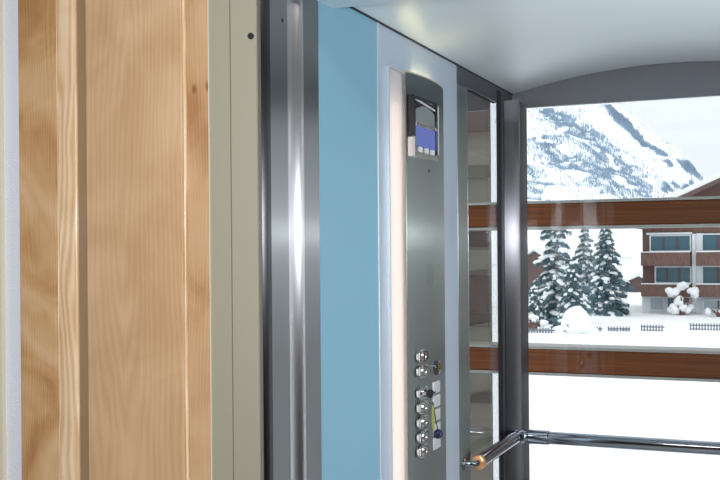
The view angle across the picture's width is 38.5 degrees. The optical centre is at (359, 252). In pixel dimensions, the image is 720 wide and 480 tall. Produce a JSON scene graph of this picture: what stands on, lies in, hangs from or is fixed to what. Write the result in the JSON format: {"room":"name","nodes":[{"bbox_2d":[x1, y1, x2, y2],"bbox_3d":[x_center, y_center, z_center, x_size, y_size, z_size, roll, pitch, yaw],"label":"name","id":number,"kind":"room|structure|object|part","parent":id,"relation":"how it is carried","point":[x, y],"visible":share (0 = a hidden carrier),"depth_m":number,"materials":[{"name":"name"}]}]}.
{"room":"elevator interior","nodes":[
{"label":"elevator interior","id":0,"kind":"room"},
{"bbox_2d":[3,0,21,479],"bbox_3d":[-1.062,0.208,2.256,0.918,2.700,0.118,0,0,23],"label":"wall","id":1,"kind":"structure","parent":0,"point":[10,7],"depth_m":2.03,"materials":[{"name":"white paint"}]},
{"bbox_2d":[0,0,6,479],"bbox_3d":[-0.717,0.206,2.039,0.030,2.700,0.012,0,0,23],"label":"trim","id":2,"kind":"structure","parent":1,"relation":"attached to","point":[3,432],"depth_m":2.03,"materials":[{"name":"beige"}]},
{"bbox_2d":[318,1,459,479],"bbox_3d":[0.080,0.449,2.608,0.062,2.200,0.950,0,0,23],"label":"wall","id":3,"kind":"structure","parent":0,"point":[355,50],"depth_m":2.36,"materials":[{"name":"metal"}]},
{"bbox_3d":[-0.036,0.498,2.318,0.045,2.104,0.324,0,0,23],"label":"blue panel","id":4,"kind":"part","parent":3,"relation":"part of","materials":[{"name":"laminate"}]},
{"bbox_2d":[386,65,445,479],"bbox_3d":[0.152,0.418,2.706,0.085,1.761,0.421,0,0,23],"label":"control panel","id":5,"kind":"object","parent":3,"relation":"attached to","point":[414,101],"visible":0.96,"depth_m":2.62,"materials":[{"name":"metal"}]},
{"bbox_2d":[386,65,407,479],"bbox_3d":[0.156,0.420,2.704,0.008,1.757,0.421,0,0,23],"label":"diffuser","id":6,"kind":"object","parent":5,"relation":"attached to","point":[396,79],"depth_m":2.57,"materials":[{"name":"white plastic"}]},
{"bbox_3d":[0.166,-0.298,2.679,0.020,0.106,0.185,0,0,23],"label":"display trim","id":7,"kind":"part","parent":5,"relation":"part of","materials":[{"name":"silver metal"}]},
{"bbox_3d":[0.163,-0.324,2.680,0.014,0.133,0.161,0,0,23],"label":"glass","id":8,"kind":"part","parent":5,"relation":"part of","materials":[{"name":"grey"}]},
{"bbox_2d":[421,389,442,438],"bbox_3d":[0.188,0.412,2.640,0.036,0.132,0.060,0,0,36],"label":"keychain","id":9,"kind":"object","parent":5,"relation":"hanging from","point":[430,393],"visible":1,"depth_m":2.62,"materials":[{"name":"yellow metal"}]},
{"bbox_3d":[0.203,0.357,2.748,0.005,0.031,0.056,0,0,23],"label":"label plate","id":10,"kind":"part","parent":5,"relation":"part of","materials":[{"name":"silver metal"}]},
{"bbox_3d":[0.203,0.394,2.748,0.005,0.031,0.056,0,0,23],"label":"label plate","id":11,"kind":"part","parent":5,"relation":"part of","materials":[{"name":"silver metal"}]},
{"bbox_3d":[0.204,0.506,2.748,0.005,0.031,0.056,0,0,23],"label":"label plate","id":12,"kind":"part","parent":5,"relation":"part of","materials":[{"name":"silver metal"}]},
{"bbox_3d":[0.204,0.468,2.748,0.005,0.031,0.056,0,0,23],"label":"label plate","id":13,"kind":"part","parent":5,"relation":"part of","materials":[{"name":"silver metal"}]},
{"bbox_2d":[433,360,440,374],"bbox_3d":[0.205,0.305,2.745,0.012,0.039,0.039,0,0,23],"label":"switch","id":14,"kind":"object","parent":5,"relation":"attached to","point":[436,363],"depth_m":2.73,"materials":[{"name":"metal"}]},
{"bbox_3d":[0.204,0.431,2.748,0.005,0.031,0.056,0,0,23],"label":"label plate","id":15,"kind":"part","parent":5,"relation":"part of","materials":[{"name":"silver metal"}]},
{"bbox_3d":[0.152,0.497,2.760,0.045,2.104,0.612,0,0,23],"label":"grey panel","id":16,"kind":"part","parent":3,"relation":"part of","materials":[{"name":"grey metal"}]},
{"bbox_2d":[456,65,511,479],"bbox_3d":[0.414,0.495,3.332,0.015,2.104,0.645,0,0,23],"label":"window","id":17,"kind":"structure","parent":3,"relation":"in","point":[467,82],"depth_m":3.12,"materials":[{"name":"metal"}]},
{"bbox_3d":[0.299,-0.527,3.082,0.014,0.058,0.100,0,0,23],"label":"frame corner","id":18,"kind":"part","parent":17,"relation":"part of","materials":[{"name":"metal"}]},
{"bbox_2d":[462,61,719,479],"bbox_3d":[0.936,0.450,3.142,1.108,2.185,0.676,0,0,23],"label":"window","id":19,"kind":"structure","parent":3,"relation":"in","point":[696,79],"depth_m":3.51,"materials":[{"name":"metal"}]},
{"bbox_3d":[0.332,0.626,3.061,0.033,0.021,0.043,0,0,42],"label":"bracket arm","id":20,"kind":"part","parent":19,"relation":"part of","materials":[{"name":"silver metal"}]},
{"bbox_3d":[0.441,0.626,3.285,0.042,0.042,0.438,0,0,23],"label":"rail","id":21,"kind":"part","parent":19,"relation":"part of","materials":[{"name":"silver metal"}]},
{"bbox_3d":[0.550,0.490,3.579,0.055,2.112,0.175,0,0,23],"label":"corner post","id":22,"kind":"part","parent":19,"relation":"part of","materials":[{"name":"metal"}]},
{"bbox_3d":[0.549,1.089,3.516,0.021,0.909,0.021,0,0,23],"label":"post","id":23,"kind":"part","parent":19,"relation":"part of","materials":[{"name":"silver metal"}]},
{"bbox_3d":[0.873,1.070,3.108,0.998,0.943,0.559,0,0,23],"label":"handrail","id":24,"kind":"part","parent":19,"relation":"part of","materials":[{"name":"silver metal"}]},
{"bbox_3d":[1.015,0.621,3.317,0.892,0.042,0.042,0,0,23],"label":"rail","id":25,"kind":"part","parent":19,"relation":"part of","materials":[{"name":"silver metal"}]},
{"bbox_2d":[468,92,492,479],"bbox_3d":[-0.113,1.551,4.363,1.400,6.400,0.045,0,0,23],"label":"wall","id":26,"kind":"structure","parent":0,"point":[479,116],"depth_m":4.10,"materials":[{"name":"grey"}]},
{"bbox_2d":[468,196,719,230],"bbox_3d":[0.594,-0.141,2.912,2.460,0.106,2.025,0,0,23],"label":"timber beam","id":27,"kind":"structure","parent":26,"relation":"attached to","point":[701,211],"depth_m":3.74,"materials":[{"name":"brown wood"}]},
{"bbox_2d":[470,341,719,381],"bbox_3d":[0.598,0.402,2.912,2.460,0.108,2.025,0,0,23],"label":"timber beam","id":28,"kind":"structure","parent":26,"relation":"attached to","point":[698,364],"depth_m":3.75,"materials":[{"name":"brown wood"}]},
{"bbox_2d":[349,0,719,94],"bbox_3d":[0.708,-0.617,2.693,1.072,0.122,1.605,0,0,23],"label":"ceiling","id":29,"kind":"structure","parent":0,"point":[515,46],"depth_m":2.84,"materials":[{"name":"silver metal"}]},
{"bbox_3d":[0.356,0.197,1.653,4.000,2.700,0.120,0,0,23],"label":"wall","id":30,"kind":"structure","parent":0,"visible":0},
{"bbox_2d":[18,0,210,479],"bbox_3d":[-0.458,0.354,1.951,0.430,2.400,0.039,0,0,23],"label":"door","id":31,"kind":"structure","parent":30,"relation":"in","point":[114,141],"depth_m":1.93,"materials":[{"name":"brown wood"}]},
{"bbox_3d":[-0.551,0.354,1.990,0.040,2.400,0.039,0,0,23],"label":"moulding","id":32,"kind":"part","parent":31,"relation":"part of","materials":[{"name":"brown wood"}]},
{"bbox_3d":[-0.410,0.353,1.932,0.216,2.400,0.036,0,0,23],"label":"raised panel","id":33,"kind":"part","parent":31,"relation":"part of","materials":[{"name":"brown wood"}]},
{"bbox_2d":[207,0,263,479],"bbox_3d":[0.285,0.348,1.666,1.162,2.400,0.092,0,0,23],"label":"door frame","id":34,"kind":"structure","parent":30,"relation":"attached to","point":[234,30],"depth_m":1.85,"materials":[{"name":"beige metal"}]},
{"bbox_2d":[260,0,321,479],"bbox_3d":[-0.135,0.351,2.049,0.056,2.400,0.246,0,0,23],"label":"elevator door","id":35,"kind":"structure","parent":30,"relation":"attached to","point":[289,28],"depth_m":2.02,"materials":[{"name":"metal"}]},
{"bbox_2d":[317,0,407,8],"bbox_3d":[0.354,-0.552,1.887,1.095,0.041,0.305,0,0,23],"label":"door frame","id":36,"kind":"structure","parent":30,"relation":"attached to","point":[333,4],"depth_m":2.17,"materials":[{"name":"silver metal"}]},
{"label":"outside","id":37,"kind":"structure","parent":0,"visible":0},
{"bbox_2d":[492,270,719,479],"bbox_3d":[58.559,4.093,146.422,478.940,0.244,306.700,0,0,23],"label":"snow field","id":38,"kind":"structure","parent":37,"point":[665,409],"depth_m":29.70,"materials":[{"name":"white snow"}]},
{"bbox_2d":[528,285,546,326],"bbox_3d":[10.703,3.526,63.106,2.058,3.197,1.876,0,0,-2],"label":"fir tree","id":39,"kind":"object","parent":38,"relation":"on","point":[536,306],"visible":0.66,"depth_m":62.70,"materials":[{"name":"green plant"}]},
{"bbox_2d":[528,314,550,330],"bbox_3d":[10.074,4.052,59.074,2.007,1.113,0.918,0,0,23],"label":"shrub","id":40,"kind":"object","parent":38,"relation":"on","point":[543,323],"visible":0.6,"depth_m":58.84,"materials":[{"name":"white plant"}]},
{"bbox_2d":[528,328,554,332],"bbox_3d":[10.181,4.430,57.762,1.548,0.480,0.270,0,0,23],"label":"picket fence","id":41,"kind":"object","parent":38,"relation":"on","point":[534,330],"visible":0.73,"depth_m":57.65,"materials":[{"name":"grey wood"}]},
{"bbox_2d":[528,245,575,292],"bbox_3d":[15.478,1.969,87.407,4.400,5.319,6.400,0,0,23],"label":"house","id":42,"kind":"structure","parent":38,"relation":"on","point":[534,251],"depth_m":85.14,"materials":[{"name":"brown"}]},
{"bbox_2d":[528,230,592,323],"bbox_3d":[12.396,0.903,66.075,4.749,8.228,5.097,0,0,-26],"label":"fir tree","id":43,"kind":"object","parent":38,"relation":"on","point":[550,285],"visible":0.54,"depth_m":65.79,"materials":[{"name":"green plant"}]},
{"bbox_2d":[551,261,592,327],"bbox_3d":[12.396,2.838,60.079,2.689,4.767,2.560,0,0,39],"label":"fir tree","id":44,"kind":"object","parent":38,"relation":"on","point":[572,295],"visible":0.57,"depth_m":59.80,"materials":[{"name":"green plant"}]},
{"bbox_2d":[552,306,598,333],"bbox_3d":[11.982,4.014,57.630,2.708,2.155,2.000,0,0,23],"label":"snow mound","id":45,"kind":"object","parent":38,"relation":"on","point":[575,320],"visible":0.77,"depth_m":56.91,"materials":[{"name":"white snow"}]},
{"bbox_2d":[572,229,596,305],"bbox_3d":[18.240,1.446,83.331,4.659,7.890,3.966,0,0,23],"label":"fir tree","id":46,"kind":"object","parent":38,"relation":"on","point":[585,258],"visible":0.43,"depth_m":83.13,"materials":[{"name":"green plant"}]},
{"bbox_2d":[586,229,634,316],"bbox_3d":[17.615,1.672,74.138,4.461,7.582,4.016,0,0,35],"label":"fir tree","id":47,"kind":"object","parent":38,"relation":"on","point":[606,295],"visible":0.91,"depth_m":73.32,"materials":[{"name":"green plant"}]},
{"bbox_2d":[608,326,618,330],"bbox_3d":[14.457,4.407,58.659,0.650,0.460,0.262,0,0,23],"label":"picket fence","id":48,"kind":"object","parent":38,"relation":"on","point":[611,328],"visible":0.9,"depth_m":58.59,"materials":[{"name":"grey wood"}]},
{"bbox_2d":[620,326,630,330],"bbox_3d":[15.072,4.402,58.510,0.600,0.460,0.268,0,0,23],"label":"picket fence","id":49,"kind":"object","parent":38,"relation":"on","point":[623,328],"visible":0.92,"depth_m":58.42,"materials":[{"name":"grey wood"}]},
{"bbox_2d":[623,271,642,291],"bbox_3d":[31.685,3.292,115.839,4.600,2.419,5.400,0,0,23],"label":"hut","id":50,"kind":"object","parent":38,"relation":"on","point":[635,280],"visible":0.29,"depth_m":113.98,"materials":[{"name":"white"}]},
{"bbox_2d":[641,325,664,330],"bbox_3d":[16.593,4.340,58.404,1.316,0.560,0.262,0,0,23],"label":"picket fence","id":51,"kind":"object","parent":38,"relation":"on","point":[644,326],"visible":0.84,"depth_m":58.26,"materials":[{"name":"grey wood"}]},
{"bbox_2d":[636,172,719,313],"bbox_3d":[30.136,-1.132,77.209,18.500,11.292,13.700,0,0,23],"label":"chalet","id":52,"kind":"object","parent":38,"relation":"on","point":[670,257],"visible":0.79,"depth_m":74.26,"materials":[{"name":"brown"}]},
{"bbox_2d":[665,281,698,314],"bbox_3d":[22.796,3.253,72.905,2.326,2.500,1.210,0,0,23],"label":"shrub","id":53,"kind":"object","parent":38,"relation":"on","point":[683,308],"visible":0.98,"depth_m":72.68,"materials":[{"name":"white plant"}]},
{"bbox_2d":[689,323,719,330],"bbox_3d":[20.185,4.302,58.732,2.731,0.580,0.274,0,0,23],"label":"picket fence","id":54,"kind":"object","parent":38,"relation":"on","point":[693,325],"visible":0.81,"depth_m":58.79,"materials":[{"name":"grey wood"}]},
{"bbox_2d":[705,308,719,316],"bbox_3d":[24.855,4.126,70.943,2.092,0.741,1.012,0,0,23],"label":"shrub","id":55,"kind":"object","parent":38,"relation":"on","point":[708,311],"visible":0.98,"depth_m":70.93,"materials":[{"name":"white plant"}]},
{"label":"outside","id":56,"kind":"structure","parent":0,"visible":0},
{"bbox_2d":[490,102,705,269],"bbox_3d":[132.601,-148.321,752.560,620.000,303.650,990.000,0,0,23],"label":"mountain","id":57,"kind":"structure","parent":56,"point":[628,242],"depth_m":652.81},
{"bbox_2d":[493,104,702,200],"bbox_3d":[129.697,-84.201,680.602,169.692,148.213,575.162,0,0,23],"label":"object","id":58,"kind":"structure","parent":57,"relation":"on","point":[624,122],"depth_m":677.49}
]}

